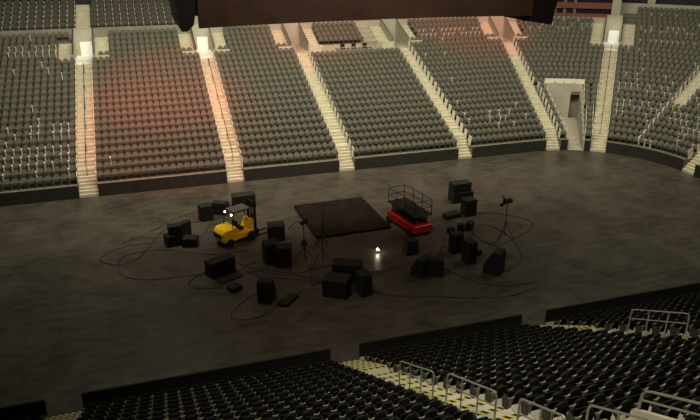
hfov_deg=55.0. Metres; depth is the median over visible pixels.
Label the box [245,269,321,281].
power cable
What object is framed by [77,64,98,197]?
stairs
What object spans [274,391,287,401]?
chair
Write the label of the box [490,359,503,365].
chair
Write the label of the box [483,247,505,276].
stage monitor
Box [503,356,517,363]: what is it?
chair
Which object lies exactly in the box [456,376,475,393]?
chair
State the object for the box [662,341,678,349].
chair
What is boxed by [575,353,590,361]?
chair
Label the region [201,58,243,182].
stairs
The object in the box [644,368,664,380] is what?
chair
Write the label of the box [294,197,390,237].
stage riser
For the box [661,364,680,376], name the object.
chair
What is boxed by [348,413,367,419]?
chair
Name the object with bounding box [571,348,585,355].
chair
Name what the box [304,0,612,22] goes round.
fascia
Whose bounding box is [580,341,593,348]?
chair
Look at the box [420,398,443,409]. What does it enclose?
chair
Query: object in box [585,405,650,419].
stair railing
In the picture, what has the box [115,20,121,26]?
chair
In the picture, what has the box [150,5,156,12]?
chair
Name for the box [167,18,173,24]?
chair
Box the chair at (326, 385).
[317,382,331,392]
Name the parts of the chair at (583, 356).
backrest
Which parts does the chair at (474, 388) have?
panel, backrest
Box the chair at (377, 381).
[367,377,385,384]
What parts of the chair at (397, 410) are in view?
backrest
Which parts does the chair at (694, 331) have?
panel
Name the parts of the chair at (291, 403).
backrest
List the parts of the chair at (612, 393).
backrest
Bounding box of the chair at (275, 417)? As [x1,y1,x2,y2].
[263,416,276,419]
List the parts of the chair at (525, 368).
backrest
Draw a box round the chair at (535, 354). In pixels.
[529,351,543,357]
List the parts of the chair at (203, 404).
backrest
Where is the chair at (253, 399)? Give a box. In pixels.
[244,396,258,408]
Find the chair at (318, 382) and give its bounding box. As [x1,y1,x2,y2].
[311,379,325,388]
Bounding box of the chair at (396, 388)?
[386,384,405,392]
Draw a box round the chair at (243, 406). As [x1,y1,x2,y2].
[230,404,246,416]
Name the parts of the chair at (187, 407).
backrest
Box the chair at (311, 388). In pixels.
[303,385,317,395]
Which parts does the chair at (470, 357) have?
backrest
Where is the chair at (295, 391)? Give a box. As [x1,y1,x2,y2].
[288,388,302,398]
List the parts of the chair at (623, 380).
backrest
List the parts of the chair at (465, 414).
backrest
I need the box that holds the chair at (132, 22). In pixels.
[130,20,136,25]
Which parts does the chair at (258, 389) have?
backrest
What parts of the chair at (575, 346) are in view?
backrest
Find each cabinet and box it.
[262,238,278,264]
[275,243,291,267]
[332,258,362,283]
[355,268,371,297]
[448,230,463,253]
[460,196,476,216]
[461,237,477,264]
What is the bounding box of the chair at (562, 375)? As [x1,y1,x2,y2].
[553,371,570,382]
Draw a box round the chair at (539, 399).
[520,394,545,415]
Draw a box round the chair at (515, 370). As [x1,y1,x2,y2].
[504,367,520,375]
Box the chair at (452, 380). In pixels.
[443,373,461,388]
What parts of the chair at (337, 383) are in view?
backrest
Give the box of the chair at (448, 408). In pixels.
[434,403,459,415]
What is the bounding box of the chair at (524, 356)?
[516,354,530,360]
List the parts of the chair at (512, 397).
panel, armrest, backrest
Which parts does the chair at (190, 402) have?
backrest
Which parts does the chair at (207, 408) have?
backrest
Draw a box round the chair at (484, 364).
[476,362,490,368]
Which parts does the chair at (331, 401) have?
backrest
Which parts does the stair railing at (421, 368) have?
post, rail, post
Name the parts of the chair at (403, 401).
backrest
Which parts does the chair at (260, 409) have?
backrest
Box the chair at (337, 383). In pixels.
[331,380,345,389]
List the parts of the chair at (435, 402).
backrest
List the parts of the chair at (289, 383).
backrest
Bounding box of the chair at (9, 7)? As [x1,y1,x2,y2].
[6,5,12,9]
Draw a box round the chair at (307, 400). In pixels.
[300,396,315,407]
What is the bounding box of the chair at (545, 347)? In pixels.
[540,344,553,350]
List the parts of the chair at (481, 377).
backrest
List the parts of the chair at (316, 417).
backrest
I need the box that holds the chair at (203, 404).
[195,401,209,412]
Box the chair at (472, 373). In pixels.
[459,370,475,377]
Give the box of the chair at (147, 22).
[145,19,151,24]
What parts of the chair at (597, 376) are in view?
backrest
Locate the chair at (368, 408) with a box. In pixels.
[356,403,375,415]
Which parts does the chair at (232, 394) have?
backrest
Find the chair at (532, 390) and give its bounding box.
[524,385,542,398]
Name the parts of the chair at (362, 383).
backrest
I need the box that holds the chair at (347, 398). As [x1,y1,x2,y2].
[338,394,355,403]
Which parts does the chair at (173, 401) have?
backrest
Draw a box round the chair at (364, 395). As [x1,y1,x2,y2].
[354,391,371,400]
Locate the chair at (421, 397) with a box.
[408,393,429,403]
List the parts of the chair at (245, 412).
backrest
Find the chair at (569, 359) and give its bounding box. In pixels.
[561,356,576,364]
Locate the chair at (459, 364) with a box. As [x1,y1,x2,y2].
[451,362,463,368]
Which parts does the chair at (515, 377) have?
backrest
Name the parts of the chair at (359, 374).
backrest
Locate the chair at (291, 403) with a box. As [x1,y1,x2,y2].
[284,399,299,411]
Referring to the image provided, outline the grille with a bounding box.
[213,232,221,238]
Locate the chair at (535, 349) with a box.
[528,347,541,353]
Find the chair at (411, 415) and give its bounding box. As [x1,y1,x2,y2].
[397,411,418,419]
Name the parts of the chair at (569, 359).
backrest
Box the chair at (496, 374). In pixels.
[489,370,505,378]
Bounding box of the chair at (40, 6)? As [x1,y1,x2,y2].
[37,4,44,11]
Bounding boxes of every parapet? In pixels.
[0,28,71,42]
[93,25,189,38]
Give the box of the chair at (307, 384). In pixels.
[297,382,311,391]
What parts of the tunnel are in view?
doorway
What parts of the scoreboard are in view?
panel, panel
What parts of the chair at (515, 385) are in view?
backrest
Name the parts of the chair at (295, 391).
backrest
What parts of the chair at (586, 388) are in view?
backrest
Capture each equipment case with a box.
[226,282,241,292]
[277,292,298,306]
[403,236,418,255]
[442,210,460,219]
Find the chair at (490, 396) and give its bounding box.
[485,384,507,402]
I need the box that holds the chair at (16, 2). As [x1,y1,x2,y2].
[14,0,21,7]
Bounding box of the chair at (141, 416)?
[134,413,148,419]
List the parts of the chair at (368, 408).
backrest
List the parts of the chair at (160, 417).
backrest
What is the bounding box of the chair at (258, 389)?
[252,386,264,396]
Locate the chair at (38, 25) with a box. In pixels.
[36,23,43,28]
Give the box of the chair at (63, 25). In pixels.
[60,22,67,28]
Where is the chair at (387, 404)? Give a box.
[373,400,392,410]
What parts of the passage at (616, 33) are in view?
lit panel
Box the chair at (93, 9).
[91,7,97,12]
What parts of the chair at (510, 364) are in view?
backrest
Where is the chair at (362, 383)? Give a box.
[353,380,368,387]
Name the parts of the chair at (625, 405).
armrest, backrest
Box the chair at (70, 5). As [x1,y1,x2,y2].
[68,3,75,11]
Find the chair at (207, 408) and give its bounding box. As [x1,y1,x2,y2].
[197,405,212,417]
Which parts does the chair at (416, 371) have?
backrest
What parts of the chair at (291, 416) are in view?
backrest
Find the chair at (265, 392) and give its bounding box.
[254,390,268,400]
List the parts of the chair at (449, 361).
backrest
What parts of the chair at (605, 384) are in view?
backrest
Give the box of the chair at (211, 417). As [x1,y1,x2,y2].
[201,415,216,419]
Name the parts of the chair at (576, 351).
backrest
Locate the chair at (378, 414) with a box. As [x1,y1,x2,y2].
[366,409,386,419]
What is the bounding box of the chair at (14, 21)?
[12,19,19,26]
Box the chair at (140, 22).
[137,19,143,24]
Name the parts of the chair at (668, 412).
panel, armrest, backrest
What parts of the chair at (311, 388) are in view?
backrest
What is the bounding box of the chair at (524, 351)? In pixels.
[515,349,528,355]
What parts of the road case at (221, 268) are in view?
lid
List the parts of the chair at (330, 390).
backrest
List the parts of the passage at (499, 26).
kick panel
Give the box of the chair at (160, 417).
[149,415,164,419]
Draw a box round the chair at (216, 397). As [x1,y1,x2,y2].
[209,394,222,404]
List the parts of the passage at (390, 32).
kick panel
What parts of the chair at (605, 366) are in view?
backrest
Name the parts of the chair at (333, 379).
backrest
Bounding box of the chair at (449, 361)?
[438,359,452,365]
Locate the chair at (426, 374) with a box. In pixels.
[422,367,437,381]
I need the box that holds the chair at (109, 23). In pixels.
[107,20,113,25]
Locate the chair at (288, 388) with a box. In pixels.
[284,384,297,394]
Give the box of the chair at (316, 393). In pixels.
[309,389,324,398]
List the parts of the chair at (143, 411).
backrest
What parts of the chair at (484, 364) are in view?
backrest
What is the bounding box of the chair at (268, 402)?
[263,398,277,409]
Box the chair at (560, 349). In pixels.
[555,346,568,353]
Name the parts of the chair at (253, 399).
backrest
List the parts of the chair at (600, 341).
backrest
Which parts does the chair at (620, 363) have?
backrest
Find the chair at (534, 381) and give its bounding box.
[522,377,539,389]
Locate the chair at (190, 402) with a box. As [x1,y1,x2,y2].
[180,400,193,410]
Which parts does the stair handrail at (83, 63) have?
rail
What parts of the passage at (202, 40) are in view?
kick panel, lit panel, kick panel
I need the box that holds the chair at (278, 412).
[272,407,288,419]
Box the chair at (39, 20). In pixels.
[36,18,43,24]
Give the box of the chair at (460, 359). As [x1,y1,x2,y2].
[452,357,465,362]
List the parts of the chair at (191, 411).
backrest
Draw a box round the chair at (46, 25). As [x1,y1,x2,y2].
[44,23,51,28]
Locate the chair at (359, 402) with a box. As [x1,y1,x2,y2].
[347,398,364,410]
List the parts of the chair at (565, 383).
backrest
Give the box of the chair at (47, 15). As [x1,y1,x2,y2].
[45,13,51,18]
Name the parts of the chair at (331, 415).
backrest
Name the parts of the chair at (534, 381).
backrest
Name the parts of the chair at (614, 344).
backrest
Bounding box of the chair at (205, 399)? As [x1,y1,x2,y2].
[195,397,208,407]
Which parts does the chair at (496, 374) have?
backrest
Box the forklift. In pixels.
[213,198,266,247]
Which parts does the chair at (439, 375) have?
backrest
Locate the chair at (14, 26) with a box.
[11,24,18,28]
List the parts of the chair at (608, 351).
backrest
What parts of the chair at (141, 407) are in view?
backrest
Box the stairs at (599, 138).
[590,50,616,152]
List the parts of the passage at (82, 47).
lit panel, kick panel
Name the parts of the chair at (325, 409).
backrest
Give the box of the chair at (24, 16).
[21,14,27,18]
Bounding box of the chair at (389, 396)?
[380,392,397,401]
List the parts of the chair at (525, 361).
backrest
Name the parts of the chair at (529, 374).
backrest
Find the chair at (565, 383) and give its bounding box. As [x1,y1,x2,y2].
[557,378,575,390]
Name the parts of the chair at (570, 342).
backrest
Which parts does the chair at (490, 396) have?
panel, backrest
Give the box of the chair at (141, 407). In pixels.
[134,404,150,414]
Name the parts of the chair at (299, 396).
backrest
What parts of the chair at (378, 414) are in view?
backrest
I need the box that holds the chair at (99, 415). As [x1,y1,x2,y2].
[88,412,105,419]
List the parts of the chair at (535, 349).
backrest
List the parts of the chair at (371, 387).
backrest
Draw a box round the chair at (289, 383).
[279,381,292,390]
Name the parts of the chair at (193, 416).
backrest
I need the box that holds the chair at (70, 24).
[68,22,74,26]
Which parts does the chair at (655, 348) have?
backrest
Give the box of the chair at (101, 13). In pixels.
[99,11,105,17]
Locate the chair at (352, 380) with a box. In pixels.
[345,377,359,384]
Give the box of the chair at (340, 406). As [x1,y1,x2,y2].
[330,402,347,415]
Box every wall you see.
[0,186,79,206]
[0,400,47,419]
[3,0,168,8]
[81,348,330,407]
[97,171,226,195]
[210,16,605,33]
[244,160,338,180]
[355,149,458,169]
[359,314,521,358]
[472,140,546,157]
[544,282,699,323]
[560,140,567,149]
[584,140,590,150]
[606,142,634,156]
[620,3,699,16]
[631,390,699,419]
[634,147,650,160]
[649,150,683,170]
[693,165,699,178]
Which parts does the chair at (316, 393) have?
backrest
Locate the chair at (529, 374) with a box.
[518,370,536,379]
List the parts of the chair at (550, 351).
backrest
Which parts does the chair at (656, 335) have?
backrest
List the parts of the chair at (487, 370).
backrest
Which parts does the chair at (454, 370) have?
backrest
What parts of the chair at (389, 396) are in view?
backrest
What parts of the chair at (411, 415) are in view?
backrest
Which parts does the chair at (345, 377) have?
backrest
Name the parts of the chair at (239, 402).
backrest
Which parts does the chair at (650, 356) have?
backrest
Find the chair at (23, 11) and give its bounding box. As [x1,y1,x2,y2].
[21,9,28,16]
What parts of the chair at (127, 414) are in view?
backrest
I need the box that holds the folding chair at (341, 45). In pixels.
[340,44,345,51]
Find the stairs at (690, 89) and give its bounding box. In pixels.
[670,71,699,112]
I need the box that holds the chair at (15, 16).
[12,14,19,18]
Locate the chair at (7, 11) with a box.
[5,9,12,17]
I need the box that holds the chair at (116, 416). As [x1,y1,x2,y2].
[104,414,118,419]
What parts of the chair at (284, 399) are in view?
backrest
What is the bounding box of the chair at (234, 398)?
[225,395,239,406]
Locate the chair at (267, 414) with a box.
[255,411,271,419]
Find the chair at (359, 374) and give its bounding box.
[352,371,368,377]
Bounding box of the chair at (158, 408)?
[148,405,164,416]
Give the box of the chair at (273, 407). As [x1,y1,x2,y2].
[267,402,283,414]
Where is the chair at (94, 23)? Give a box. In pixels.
[91,21,98,26]
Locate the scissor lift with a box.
[386,184,432,235]
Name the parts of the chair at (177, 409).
backrest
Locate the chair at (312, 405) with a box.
[306,400,322,413]
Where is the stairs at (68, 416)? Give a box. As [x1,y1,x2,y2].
[46,411,81,419]
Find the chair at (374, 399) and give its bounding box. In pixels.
[363,395,381,405]
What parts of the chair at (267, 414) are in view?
backrest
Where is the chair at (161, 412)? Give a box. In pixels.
[147,410,165,419]
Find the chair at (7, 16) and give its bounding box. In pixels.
[4,14,11,19]
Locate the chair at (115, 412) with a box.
[105,410,120,418]
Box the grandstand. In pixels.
[0,4,699,196]
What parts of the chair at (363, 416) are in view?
backrest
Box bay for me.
[622,0,699,5]
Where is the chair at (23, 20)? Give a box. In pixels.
[20,18,27,25]
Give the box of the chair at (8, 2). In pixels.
[6,0,13,7]
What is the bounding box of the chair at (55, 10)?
[53,8,59,13]
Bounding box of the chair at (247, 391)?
[237,389,250,398]
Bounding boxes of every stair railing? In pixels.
[399,361,434,398]
[445,373,497,419]
[516,398,565,419]
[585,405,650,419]
[627,309,689,338]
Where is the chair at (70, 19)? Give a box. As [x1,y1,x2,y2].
[68,17,75,25]
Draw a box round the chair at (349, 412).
[338,407,357,419]
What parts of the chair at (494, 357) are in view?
backrest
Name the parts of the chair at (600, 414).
armrest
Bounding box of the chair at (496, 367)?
[489,364,504,371]
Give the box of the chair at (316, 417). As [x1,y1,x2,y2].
[302,414,320,419]
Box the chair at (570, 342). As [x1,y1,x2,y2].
[564,340,577,346]
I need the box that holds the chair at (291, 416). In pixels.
[278,413,295,419]
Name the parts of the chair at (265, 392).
backrest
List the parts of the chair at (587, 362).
backrest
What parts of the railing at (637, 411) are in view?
panel, rail, rail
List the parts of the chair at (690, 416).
panel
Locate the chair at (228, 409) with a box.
[214,407,230,419]
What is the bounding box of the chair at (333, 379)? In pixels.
[325,376,338,384]
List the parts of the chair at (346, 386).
backrest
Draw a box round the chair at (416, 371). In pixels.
[411,364,426,378]
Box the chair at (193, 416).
[182,413,197,419]
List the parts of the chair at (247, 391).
backrest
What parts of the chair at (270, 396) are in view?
backrest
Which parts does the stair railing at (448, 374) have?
post, rail, post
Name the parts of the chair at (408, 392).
backrest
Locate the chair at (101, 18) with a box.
[99,16,105,21]
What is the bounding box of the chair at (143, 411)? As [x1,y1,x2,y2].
[133,408,149,419]
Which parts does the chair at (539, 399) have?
panel, armrest, backrest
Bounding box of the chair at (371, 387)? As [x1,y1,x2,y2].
[361,384,377,391]
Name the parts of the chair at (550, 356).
backrest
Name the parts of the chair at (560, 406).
panel, armrest, backrest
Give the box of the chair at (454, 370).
[447,367,462,373]
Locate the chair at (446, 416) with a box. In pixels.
[430,414,452,419]
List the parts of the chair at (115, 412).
backrest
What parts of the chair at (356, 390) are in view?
backrest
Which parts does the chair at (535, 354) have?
backrest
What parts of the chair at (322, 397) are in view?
backrest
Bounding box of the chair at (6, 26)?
[3,24,10,30]
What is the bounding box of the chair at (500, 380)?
[487,377,505,385]
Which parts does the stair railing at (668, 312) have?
post, rail, post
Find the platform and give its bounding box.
[322,42,389,52]
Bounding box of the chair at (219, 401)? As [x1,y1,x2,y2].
[210,398,224,409]
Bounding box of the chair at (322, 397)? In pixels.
[315,393,331,403]
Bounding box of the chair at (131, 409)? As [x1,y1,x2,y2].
[119,407,135,417]
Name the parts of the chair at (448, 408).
backrest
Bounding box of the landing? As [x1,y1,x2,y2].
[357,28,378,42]
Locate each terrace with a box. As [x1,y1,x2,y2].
[40,321,699,419]
[637,114,678,149]
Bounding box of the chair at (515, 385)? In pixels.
[505,381,523,390]
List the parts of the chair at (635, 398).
backrest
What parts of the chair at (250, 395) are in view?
backrest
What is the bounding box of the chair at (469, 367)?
[462,364,476,371]
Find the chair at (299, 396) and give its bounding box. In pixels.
[294,392,308,403]
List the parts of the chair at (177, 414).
backrest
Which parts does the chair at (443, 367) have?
backrest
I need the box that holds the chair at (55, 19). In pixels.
[52,17,59,24]
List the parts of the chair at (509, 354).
backrest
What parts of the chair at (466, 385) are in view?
panel, backrest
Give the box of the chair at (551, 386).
[540,381,559,394]
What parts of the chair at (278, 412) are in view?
backrest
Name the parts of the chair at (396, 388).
backrest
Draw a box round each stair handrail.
[83,63,87,174]
[208,58,232,160]
[600,44,611,130]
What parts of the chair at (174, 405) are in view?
backrest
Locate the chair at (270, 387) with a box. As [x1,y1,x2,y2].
[265,384,278,393]
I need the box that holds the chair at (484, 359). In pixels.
[477,356,490,362]
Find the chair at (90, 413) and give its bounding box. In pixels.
[77,411,93,419]
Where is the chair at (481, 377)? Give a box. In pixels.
[475,373,490,381]
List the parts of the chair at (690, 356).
backrest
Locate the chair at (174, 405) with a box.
[163,403,178,413]
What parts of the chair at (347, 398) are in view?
backrest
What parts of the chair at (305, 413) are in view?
backrest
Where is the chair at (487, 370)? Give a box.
[475,367,490,374]
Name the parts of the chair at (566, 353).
backrest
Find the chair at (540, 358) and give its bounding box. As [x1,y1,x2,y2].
[531,356,546,363]
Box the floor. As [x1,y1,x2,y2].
[0,115,699,416]
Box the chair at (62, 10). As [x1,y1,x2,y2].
[60,8,67,15]
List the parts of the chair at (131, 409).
backrest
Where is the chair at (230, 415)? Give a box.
[218,412,233,419]
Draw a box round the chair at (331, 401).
[322,397,339,408]
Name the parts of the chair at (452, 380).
panel, backrest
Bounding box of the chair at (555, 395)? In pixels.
[541,390,563,405]
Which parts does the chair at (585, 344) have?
backrest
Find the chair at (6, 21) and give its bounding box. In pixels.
[4,19,11,25]
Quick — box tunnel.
[544,78,584,150]
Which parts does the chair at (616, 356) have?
backrest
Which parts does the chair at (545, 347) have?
backrest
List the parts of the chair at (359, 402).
backrest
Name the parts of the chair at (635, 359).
backrest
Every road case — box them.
[204,252,243,283]
[448,190,473,203]
[449,179,471,192]
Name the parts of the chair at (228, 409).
backrest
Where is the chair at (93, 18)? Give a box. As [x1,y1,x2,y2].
[91,16,98,24]
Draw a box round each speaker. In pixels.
[163,233,181,247]
[167,222,181,235]
[182,234,198,247]
[197,202,213,221]
[231,191,255,206]
[267,221,284,240]
[322,271,351,299]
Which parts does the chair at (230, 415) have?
backrest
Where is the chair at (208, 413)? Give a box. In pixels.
[197,410,214,419]
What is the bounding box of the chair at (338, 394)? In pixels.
[331,390,346,401]
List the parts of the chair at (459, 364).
backrest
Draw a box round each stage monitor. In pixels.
[179,219,191,237]
[211,200,229,214]
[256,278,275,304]
[410,254,431,278]
[427,256,444,277]
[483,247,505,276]
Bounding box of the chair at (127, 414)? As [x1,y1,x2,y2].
[117,411,134,419]
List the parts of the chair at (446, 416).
backrest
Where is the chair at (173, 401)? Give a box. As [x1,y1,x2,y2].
[164,399,179,408]
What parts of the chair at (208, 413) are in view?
backrest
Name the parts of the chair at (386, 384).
backrest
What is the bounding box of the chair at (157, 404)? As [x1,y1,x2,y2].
[149,401,164,411]
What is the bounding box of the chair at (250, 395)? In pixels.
[240,393,254,403]
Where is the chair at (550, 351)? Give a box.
[542,349,556,356]
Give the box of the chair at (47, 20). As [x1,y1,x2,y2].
[44,18,51,24]
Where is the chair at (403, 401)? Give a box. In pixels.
[390,396,409,407]
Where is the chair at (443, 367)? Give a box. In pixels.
[437,364,450,371]
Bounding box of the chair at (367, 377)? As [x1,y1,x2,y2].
[359,374,376,381]
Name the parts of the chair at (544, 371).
backrest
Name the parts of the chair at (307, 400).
backrest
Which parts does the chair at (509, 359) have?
backrest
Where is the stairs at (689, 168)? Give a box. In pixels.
[682,152,699,174]
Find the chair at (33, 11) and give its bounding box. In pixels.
[29,9,36,17]
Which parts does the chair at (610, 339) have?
backrest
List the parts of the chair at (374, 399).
backrest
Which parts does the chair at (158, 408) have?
backrest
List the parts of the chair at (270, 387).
backrest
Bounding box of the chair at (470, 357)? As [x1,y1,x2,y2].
[465,354,477,360]
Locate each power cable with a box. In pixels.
[100,222,195,264]
[118,249,249,279]
[122,212,196,242]
[189,272,221,288]
[200,215,241,236]
[231,292,299,319]
[236,255,317,274]
[244,262,320,282]
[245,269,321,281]
[290,258,331,273]
[369,261,413,271]
[372,287,537,297]
[430,239,451,257]
[444,268,537,285]
[471,224,520,271]
[481,213,532,245]
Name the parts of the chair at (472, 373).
backrest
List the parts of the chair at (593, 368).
backrest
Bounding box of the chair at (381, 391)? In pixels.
[370,388,386,396]
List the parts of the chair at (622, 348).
backrest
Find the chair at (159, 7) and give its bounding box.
[157,5,163,10]
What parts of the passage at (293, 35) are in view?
kick panel, kick panel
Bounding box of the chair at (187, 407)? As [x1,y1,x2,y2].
[179,404,194,415]
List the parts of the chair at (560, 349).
backrest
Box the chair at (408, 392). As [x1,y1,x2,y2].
[396,388,416,398]
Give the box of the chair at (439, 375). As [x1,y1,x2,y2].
[431,370,448,384]
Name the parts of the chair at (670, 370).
backrest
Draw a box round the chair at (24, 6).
[21,4,28,9]
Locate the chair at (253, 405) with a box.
[247,401,262,413]
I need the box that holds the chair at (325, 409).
[313,405,330,419]
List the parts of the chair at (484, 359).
backrest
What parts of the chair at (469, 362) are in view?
backrest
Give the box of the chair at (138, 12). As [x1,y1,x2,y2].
[136,10,142,15]
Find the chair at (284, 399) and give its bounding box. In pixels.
[278,395,293,406]
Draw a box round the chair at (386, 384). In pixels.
[376,381,394,389]
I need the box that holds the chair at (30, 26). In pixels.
[28,23,35,29]
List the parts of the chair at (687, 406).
armrest, backrest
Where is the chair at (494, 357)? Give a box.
[490,354,503,360]
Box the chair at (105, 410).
[91,408,107,418]
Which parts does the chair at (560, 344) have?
backrest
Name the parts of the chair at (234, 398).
backrest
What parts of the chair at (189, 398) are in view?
backrest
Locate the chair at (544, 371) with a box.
[535,367,551,378]
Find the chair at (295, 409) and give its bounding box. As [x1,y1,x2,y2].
[289,404,306,417]
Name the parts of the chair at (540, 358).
backrest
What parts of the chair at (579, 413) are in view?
panel, armrest, backrest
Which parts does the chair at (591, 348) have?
backrest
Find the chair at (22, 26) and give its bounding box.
[20,23,26,28]
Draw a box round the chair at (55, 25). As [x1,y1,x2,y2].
[52,22,59,28]
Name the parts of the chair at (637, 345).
backrest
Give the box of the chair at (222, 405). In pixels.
[213,402,227,414]
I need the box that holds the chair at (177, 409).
[163,407,179,418]
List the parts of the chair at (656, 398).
backrest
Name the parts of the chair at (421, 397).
backrest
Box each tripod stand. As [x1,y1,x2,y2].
[287,218,313,265]
[309,225,332,266]
[314,213,328,249]
[498,195,513,240]
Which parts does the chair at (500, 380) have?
backrest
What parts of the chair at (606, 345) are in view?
backrest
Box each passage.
[58,28,109,64]
[178,24,229,58]
[270,23,321,54]
[368,19,421,48]
[480,16,527,44]
[590,15,634,52]
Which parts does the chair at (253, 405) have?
backrest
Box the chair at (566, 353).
[558,351,572,358]
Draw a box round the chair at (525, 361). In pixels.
[517,359,532,365]
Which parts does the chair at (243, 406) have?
backrest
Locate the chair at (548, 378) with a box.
[538,374,555,385]
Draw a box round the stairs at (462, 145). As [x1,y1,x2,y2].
[401,48,471,158]
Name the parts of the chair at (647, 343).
backrest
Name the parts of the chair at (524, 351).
backrest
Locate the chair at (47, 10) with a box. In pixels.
[45,8,51,13]
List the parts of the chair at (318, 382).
backrest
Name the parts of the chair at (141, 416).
backrest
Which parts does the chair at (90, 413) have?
backrest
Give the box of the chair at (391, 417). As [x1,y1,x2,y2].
[381,415,398,419]
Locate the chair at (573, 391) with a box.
[561,386,581,400]
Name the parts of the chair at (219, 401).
backrest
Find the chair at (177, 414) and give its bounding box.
[163,412,181,419]
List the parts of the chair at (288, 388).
backrest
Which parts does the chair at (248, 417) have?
backrest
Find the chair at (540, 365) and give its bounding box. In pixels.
[533,361,548,370]
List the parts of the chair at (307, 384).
backrest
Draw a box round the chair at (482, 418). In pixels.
[472,416,491,419]
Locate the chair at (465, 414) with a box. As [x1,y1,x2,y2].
[450,409,476,419]
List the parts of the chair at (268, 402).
backrest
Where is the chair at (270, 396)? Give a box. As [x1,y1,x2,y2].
[259,394,273,404]
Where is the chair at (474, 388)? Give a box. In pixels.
[470,380,490,398]
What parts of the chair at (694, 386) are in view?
backrest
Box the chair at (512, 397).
[502,389,525,409]
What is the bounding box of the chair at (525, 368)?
[519,364,534,372]
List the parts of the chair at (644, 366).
backrest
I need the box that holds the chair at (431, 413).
[416,407,437,419]
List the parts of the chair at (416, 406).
backrest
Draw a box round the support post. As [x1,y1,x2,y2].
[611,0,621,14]
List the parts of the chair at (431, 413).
backrest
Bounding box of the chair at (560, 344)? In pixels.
[552,342,565,348]
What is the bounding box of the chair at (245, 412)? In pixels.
[234,409,250,419]
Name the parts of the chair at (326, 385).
backrest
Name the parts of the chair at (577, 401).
backrest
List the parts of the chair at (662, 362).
backrest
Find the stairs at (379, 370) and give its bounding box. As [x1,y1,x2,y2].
[340,359,542,419]
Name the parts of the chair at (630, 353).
backrest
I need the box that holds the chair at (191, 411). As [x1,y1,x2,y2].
[180,409,196,419]
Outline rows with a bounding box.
[0,6,699,419]
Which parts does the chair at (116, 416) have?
backrest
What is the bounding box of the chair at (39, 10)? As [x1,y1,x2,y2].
[37,8,44,16]
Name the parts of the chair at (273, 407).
backrest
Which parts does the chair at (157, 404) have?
backrest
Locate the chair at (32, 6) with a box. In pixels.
[29,4,36,10]
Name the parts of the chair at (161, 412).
backrest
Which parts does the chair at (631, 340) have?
backrest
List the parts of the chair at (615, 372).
backrest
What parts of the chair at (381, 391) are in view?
backrest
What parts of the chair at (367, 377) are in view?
backrest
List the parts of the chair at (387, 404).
backrest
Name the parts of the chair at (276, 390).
backrest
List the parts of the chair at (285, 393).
backrest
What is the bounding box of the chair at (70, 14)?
[68,12,75,20]
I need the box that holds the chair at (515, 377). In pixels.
[505,373,521,382]
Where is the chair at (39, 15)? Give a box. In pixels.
[37,13,43,18]
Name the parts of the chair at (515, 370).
backrest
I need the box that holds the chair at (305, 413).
[295,409,313,419]
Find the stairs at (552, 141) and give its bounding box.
[505,44,559,149]
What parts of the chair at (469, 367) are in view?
backrest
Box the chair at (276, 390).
[269,387,282,397]
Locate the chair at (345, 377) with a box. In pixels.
[338,374,352,381]
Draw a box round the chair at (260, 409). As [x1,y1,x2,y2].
[250,405,266,418]
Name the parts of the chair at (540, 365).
backrest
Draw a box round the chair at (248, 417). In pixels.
[238,414,254,419]
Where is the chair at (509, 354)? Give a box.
[503,352,515,357]
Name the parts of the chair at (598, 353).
backrest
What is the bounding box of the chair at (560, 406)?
[541,399,568,419]
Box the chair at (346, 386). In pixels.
[338,383,353,390]
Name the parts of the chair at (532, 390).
backrest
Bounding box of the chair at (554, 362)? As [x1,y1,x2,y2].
[547,359,562,367]
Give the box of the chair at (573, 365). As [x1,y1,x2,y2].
[565,361,580,371]
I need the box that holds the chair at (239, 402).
[229,399,242,411]
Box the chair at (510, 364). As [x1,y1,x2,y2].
[504,361,518,368]
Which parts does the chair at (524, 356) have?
backrest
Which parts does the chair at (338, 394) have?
backrest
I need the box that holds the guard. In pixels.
[361,41,375,49]
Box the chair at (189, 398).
[178,396,192,406]
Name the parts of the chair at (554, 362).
backrest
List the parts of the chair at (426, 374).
backrest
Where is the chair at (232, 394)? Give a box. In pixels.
[224,392,236,401]
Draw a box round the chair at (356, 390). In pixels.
[346,387,362,396]
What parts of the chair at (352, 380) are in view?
backrest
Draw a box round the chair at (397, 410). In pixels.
[384,405,404,418]
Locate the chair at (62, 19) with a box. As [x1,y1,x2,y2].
[60,17,67,24]
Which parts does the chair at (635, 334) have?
backrest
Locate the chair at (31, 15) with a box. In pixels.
[29,13,35,18]
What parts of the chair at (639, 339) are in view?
backrest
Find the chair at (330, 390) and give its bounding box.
[324,386,338,396]
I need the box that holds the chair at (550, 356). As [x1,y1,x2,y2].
[545,353,559,360]
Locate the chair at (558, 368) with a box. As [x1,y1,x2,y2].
[550,364,566,374]
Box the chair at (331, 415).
[320,411,339,419]
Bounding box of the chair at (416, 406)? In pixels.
[403,402,422,412]
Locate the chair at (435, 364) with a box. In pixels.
[427,362,439,367]
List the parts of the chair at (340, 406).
backrest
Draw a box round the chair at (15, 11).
[13,9,20,16]
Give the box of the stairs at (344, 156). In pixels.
[297,53,354,170]
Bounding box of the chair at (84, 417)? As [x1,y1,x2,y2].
[76,415,90,419]
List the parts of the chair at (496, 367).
backrest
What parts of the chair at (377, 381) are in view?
backrest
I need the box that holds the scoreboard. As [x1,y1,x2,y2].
[168,0,557,31]
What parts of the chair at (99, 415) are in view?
backrest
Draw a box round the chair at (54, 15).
[52,13,59,18]
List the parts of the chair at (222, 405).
backrest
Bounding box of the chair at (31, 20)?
[28,18,35,24]
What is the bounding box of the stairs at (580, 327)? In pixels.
[540,324,690,338]
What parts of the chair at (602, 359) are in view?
backrest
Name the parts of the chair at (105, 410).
backrest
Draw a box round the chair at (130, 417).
[118,416,132,419]
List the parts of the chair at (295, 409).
backrest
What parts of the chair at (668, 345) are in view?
backrest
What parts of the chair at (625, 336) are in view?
backrest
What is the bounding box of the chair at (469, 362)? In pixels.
[464,359,477,365]
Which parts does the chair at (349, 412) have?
backrest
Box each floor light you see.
[447,226,454,232]
[457,223,464,231]
[465,220,474,230]
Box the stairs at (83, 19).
[76,4,90,27]

